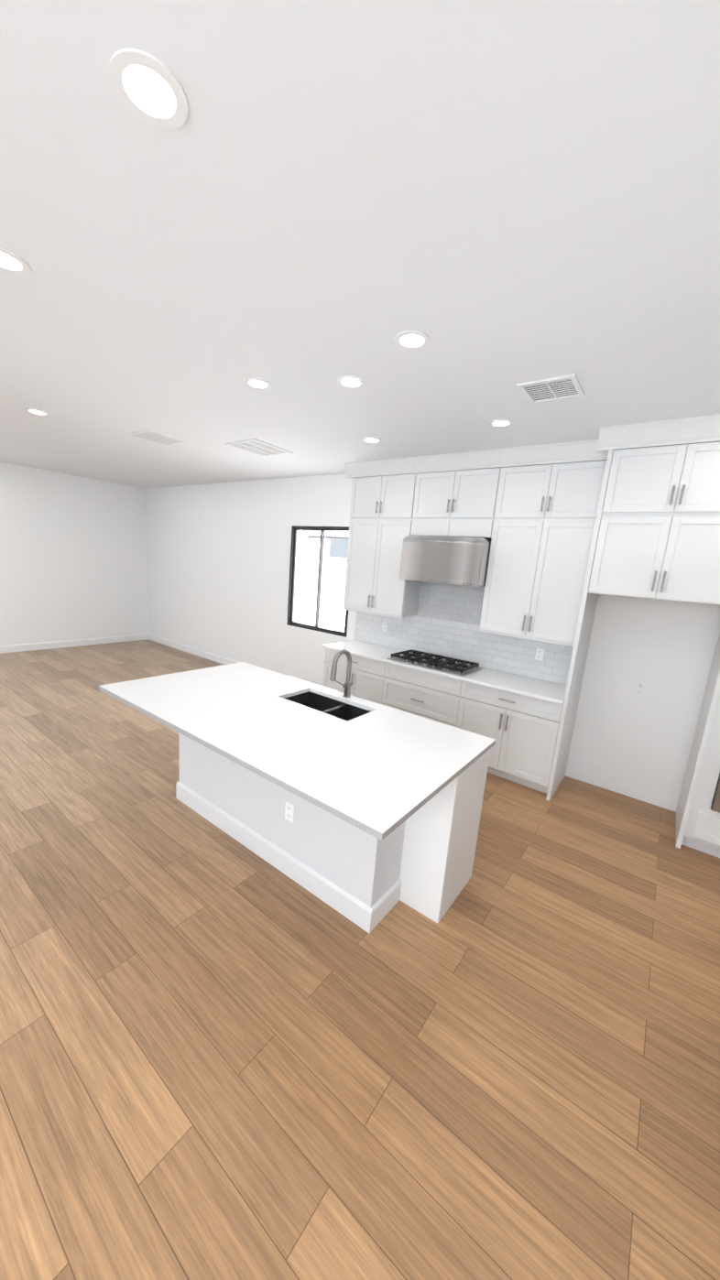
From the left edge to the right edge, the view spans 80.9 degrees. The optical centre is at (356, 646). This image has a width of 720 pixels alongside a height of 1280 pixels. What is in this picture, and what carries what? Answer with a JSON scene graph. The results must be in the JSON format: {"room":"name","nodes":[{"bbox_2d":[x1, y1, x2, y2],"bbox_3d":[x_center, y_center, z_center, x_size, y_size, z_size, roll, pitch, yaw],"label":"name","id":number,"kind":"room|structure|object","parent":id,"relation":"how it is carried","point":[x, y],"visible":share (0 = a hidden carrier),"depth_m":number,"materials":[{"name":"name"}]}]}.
{"room":"kitchen","nodes":[
{"label":"kitchen","id":0,"kind":"room"},
{"bbox_2d":[0,461,148,645],"bbox_3d":[-6.920,-1.202,5.373,0.150,3.050,8.790,12,13,35],"label":"wall","id":1,"kind":"structure","parent":0,"point":[73,557],"depth_m":7.56,"materials":[{"name":"white paint"}]},
{"bbox_2d":[0,633,148,653],"bbox_3d":[-7.017,0.252,5.540,0.015,0.125,8.630,12,13,35],"label":"baseboard","id":2,"kind":"structure","parent":1,"relation":"attached to","point":[11,648],"depth_m":7.79,"materials":[{"name":"white wood"}]},
{"bbox_2d":[0,640,719,1279],"bbox_3d":[-1.758,1.457,2.139,13.150,0.120,9.700,12,13,35],"label":"floor","id":3,"kind":"structure","parent":0,"point":[223,1056],"depth_m":1.73,"materials":[{"name":"brown wood"}]},
{"bbox_2d":[175,733,405,932],"bbox_3d":[-0.552,0.902,2.811,1.867,0.899,0.304,12,13,35],"label":"island base","id":4,"kind":"object","parent":3,"relation":"on","point":[349,871],"visible":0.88,"depth_m":2.51,"materials":[{"name":"paint"}]},
{"bbox_2d":[284,801,293,823],"bbox_3d":[-0.408,0.997,2.537,0.072,0.116,0.008,12,13,35],"label":"outlet","id":5,"kind":"object","parent":4,"relation":"attached to","point":[289,811],"visible":1,"depth_m":2.53,"materials":[{"name":"white plastic"}]},
{"bbox_2d":[323,648,563,793],"bbox_3d":[0.820,0.655,4.689,2.695,0.884,0.647,12,13,35],"label":"base cabinet","id":6,"kind":"object","parent":3,"relation":"on","point":[521,730],"visible":0.58,"depth_m":4.08,"materials":[{"name":"white wood"}]},
{"bbox_2d":[322,640,565,704],"bbox_3d":[0.850,0.206,4.608,2.718,0.030,0.645,12,13,35],"label":"countertop","id":7,"kind":"structure","parent":6,"relation":"on","point":[531,687],"depth_m":4.20,"materials":[{"name":"white stone"}]},
{"bbox_2d":[387,649,482,676],"bbox_3d":[0.846,0.162,4.596,0.894,0.058,0.530,12,13,35],"label":"gas cooktop","id":8,"kind":"object","parent":7,"relation":"in","point":[439,663],"visible":1,"depth_m":4.50,"materials":[{"name":"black metal"}]},
{"bbox_2d":[399,748,489,922],"bbox_3d":[0.333,1.002,2.665,0.753,0.900,0.502,12,13,35],"label":"base cabinet","id":9,"kind":"object","parent":3,"relation":"on","point":[440,832],"visible":0.12,"depth_m":2.33,"materials":[{"name":"paint"}]},
{"bbox_2d":[98,661,495,840],"bbox_3d":[-0.488,0.439,2.775,2.405,0.030,1.250,12,13,35],"label":"countertop","id":10,"kind":"structure","parent":9,"relation":"on","point":[380,772],"depth_m":2.40,"materials":[{"name":"white stone"}]},
{"bbox_2d":[284,691,370,721],"bbox_3d":[-0.233,0.586,3.037,0.710,0.314,0.400,12,13,35],"label":"island sink","id":11,"kind":"object","parent":10,"relation":"in","point":[340,710],"visible":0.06,"depth_m":3.20,"materials":[{"name":"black metal"}]},
{"bbox_2d":[329,649,351,697],"bbox_3d":[-0.149,0.197,3.099,0.146,0.371,0.229,12,13,35],"label":"island faucet","id":12,"kind":"object","parent":10,"relation":"on","point":[346,685],"visible":1,"depth_m":3.11,"materials":[{"name":"silver metal"}]},
{"bbox_2d":[545,413,719,857],"bbox_3d":[2.681,-0.003,3.148,1.961,3.050,0.715,12,13,35],"label":"cabinet block","id":13,"kind":"object","parent":3,"relation":"on","point":[656,533],"visible":1,"depth_m":3.08,"materials":[{"name":"white wood"}]},
{"bbox_2d":[711,773,719,812],"bbox_3d":[3.063,0.609,2.921,0.754,1.242,0.686,12,13,35],"label":"double oven","id":14,"kind":"object","parent":13,"relation":"in","point":[715,803],"visible":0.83,"depth_m":3.01,"materials":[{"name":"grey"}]},
{"bbox_2d":[0,0,719,488],"bbox_3d":[-1.510,-1.645,1.537,13.150,0.120,9.700,12,13,35],"label":"ceiling","id":15,"kind":"structure","parent":0,"point":[304,205],"depth_m":1.47,"materials":[{"name":"white paint"}]},
{"bbox_2d":[0,247,30,274],"bbox_3d":[-1.486,-1.625,1.774,0.180,0.006,0.180,12,13,35],"label":"recessed light","id":16,"kind":"object","parent":15,"relation":"in","point":[11,262],"visible":1,"depth_m":1.79,"materials":[{"name":"white plastic"}]},
{"bbox_2d":[24,408,49,415],"bbox_3d":[-2.934,-2.148,3.873,0.180,0.006,0.180,12,13,35],"label":"recessed light","id":17,"kind":"object","parent":15,"relation":"in","point":[37,412],"visible":1,"depth_m":3.87,"materials":[{"name":"white plastic"}]},
{"bbox_2d":[108,48,187,129],"bbox_3d":[-0.528,-1.413,1.076,0.180,0.006,0.180,12,13,35],"label":"recessed light","id":18,"kind":"object","parent":15,"relation":"in","point":[148,88],"visible":1,"depth_m":1.07,"materials":[{"name":"white plastic"}]},
{"bbox_2d":[128,429,186,445],"bbox_3d":[-2.099,-2.190,4.446,0.410,0.010,0.420,12,13,35],"label":"ceiling vent","id":19,"kind":"object","parent":15,"relation":"in","point":[155,437],"visible":1,"depth_m":4.43,"materials":[{"name":"white metal"}]},
{"bbox_2d":[243,377,271,390],"bbox_3d":[-0.668,-1.766,2.838,0.180,0.006,0.180,12,13,35],"label":"recessed light","id":20,"kind":"object","parent":15,"relation":"in","point":[255,383],"visible":1,"depth_m":2.83,"materials":[{"name":"white plastic"}]},
{"bbox_2d":[225,438,292,456],"bbox_3d":[-1.044,-2.121,4.526,0.480,0.010,0.520,12,13,35],"label":"ceiling vent","id":21,"kind":"object","parent":15,"relation":"in","point":[258,447],"visible":0.98,"depth_m":4.50,"materials":[{"name":"white metal"}]},
{"bbox_2d":[336,375,364,388],"bbox_3d":[-0.040,-1.689,2.700,0.180,0.006,0.180,12,13,35],"label":"recessed light","id":22,"kind":"object","parent":15,"relation":"in","point":[350,382],"visible":1,"depth_m":2.69,"materials":[{"name":"white plastic"}]},
{"bbox_2d":[361,436,380,443],"bbox_3d":[0.135,-1.910,3.914,0.180,0.006,0.180,12,13,35],"label":"recessed light","id":23,"kind":"object","parent":15,"relation":"in","point":[370,439],"visible":1,"depth_m":3.91,"materials":[{"name":"white plastic"}]},
{"bbox_2d":[394,330,429,349],"bbox_3d":[0.279,-1.556,2.148,0.180,0.006,0.180,12,13,35],"label":"recessed light","id":24,"kind":"object","parent":15,"relation":"in","point":[411,340],"visible":1,"depth_m":2.14,"materials":[{"name":"white plastic"}]},
{"bbox_2d":[488,418,512,427],"bbox_3d":[1.094,-1.698,3.216,0.180,0.006,0.180,12,13,35],"label":"recessed light","id":25,"kind":"object","parent":15,"relation":"in","point":[500,423],"visible":1,"depth_m":3.21,"materials":[{"name":"white plastic"}]},
{"bbox_2d":[516,373,585,404],"bbox_3d":[1.187,-1.566,2.582,0.320,0.010,0.320,12,13,35],"label":"ceiling vent","id":26,"kind":"object","parent":15,"relation":"in","point":[568,386],"visible":1,"depth_m":2.57,"materials":[{"name":"white metal"}]},
{"bbox_2d":[146,473,719,812],"bbox_3d":[-0.270,-0.761,5.838,10.050,3.050,0.160,12,13,35],"label":"wall","id":27,"kind":"structure","parent":0,"point":[218,566],"depth_m":5.97,"materials":[{"name":"white paint"}]},
{"bbox_2d":[148,633,238,664],"bbox_3d":[-2.273,0.273,7.383,5.435,0.125,0.015,12,13,35],"label":"baseboard","id":28,"kind":"structure","parent":27,"relation":"attached to","point":[195,651],"depth_m":7.99,"materials":[{"name":"white wood"}]},
{"bbox_2d":[286,525,348,637],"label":"window","id":29,"kind":"structure","parent":27,"relation":"in","point":[293,547],"depth_m":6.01,"materials":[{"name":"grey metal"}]},
{"bbox_2d":[343,456,420,618],"bbox_3d":[0.279,-1.237,4.986,0.934,1.708,0.425,12,13,35],"label":"upper cabinet","id":30,"kind":"object","parent":27,"relation":"attached to","point":[382,504],"visible":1,"depth_m":4.84,"materials":[{"name":"white wood"}]},
{"bbox_2d":[399,535,490,586],"bbox_3d":[0.969,-0.900,4.451,0.894,0.467,0.498,12,13,35],"label":"steel range hood","id":31,"kind":"object","parent":27,"relation":"attached to","point":[459,560],"visible":0.94,"depth_m":4.21,"materials":[{"name":"grey metal"}]},
{"bbox_2d":[410,448,500,540],"bbox_3d":[1.046,-1.526,4.367,0.898,0.788,0.425,12,13,35],"label":"upper cabinet","id":32,"kind":"object","parent":27,"relation":"attached to","point":[455,493],"visible":0.96,"depth_m":4.22,"materials":[{"name":"white wood"}]},
{"bbox_2d":[354,581,573,684],"bbox_3d":[1.095,-0.499,4.730,2.718,1.339,0.008,12,13,35],"label":"backsplash","id":33,"kind":"structure","parent":27,"relation":"attached to","point":[445,621],"depth_m":4.72,"materials":[{"name":"tile"}]},
{"bbox_2d":[381,621,387,631],"bbox_3d":[0.346,-0.247,5.320,0.072,0.116,0.008,12,13,35],"label":"outlet","id":34,"kind":"object","parent":33,"relation":"attached to","point":[384,625],"visible":1,"depth_m":5.32,"materials":[{"name":"white plastic"}]},
{"bbox_2d":[534,648,543,660],"bbox_3d":[1.831,0.082,4.239,0.072,0.116,0.008,12,13,35],"label":"outlet","id":35,"kind":"object","parent":33,"relation":"attached to","point":[539,652],"visible":1,"depth_m":4.24,"materials":[{"name":"white plastic"}]},
{"bbox_2d":[478,439,607,646],"bbox_3d":[1.733,-0.916,3.927,0.916,1.708,0.425,12,13,35],"label":"upper cabinet","id":36,"kind":"object","parent":27,"relation":"attached to","point":[547,500],"visible":0.94,"depth_m":3.80,"materials":[{"name":"white wood"}]},
{"bbox_2d":[633,681,645,695],"bbox_3d":[2.524,0.380,3.766,0.072,0.116,0.008,12,13,35],"label":"outlet","id":37,"kind":"object","parent":27,"relation":"attached to","point":[640,688],"visible":1,"depth_m":3.76,"materials":[{"name":"white plastic"}]}
]}

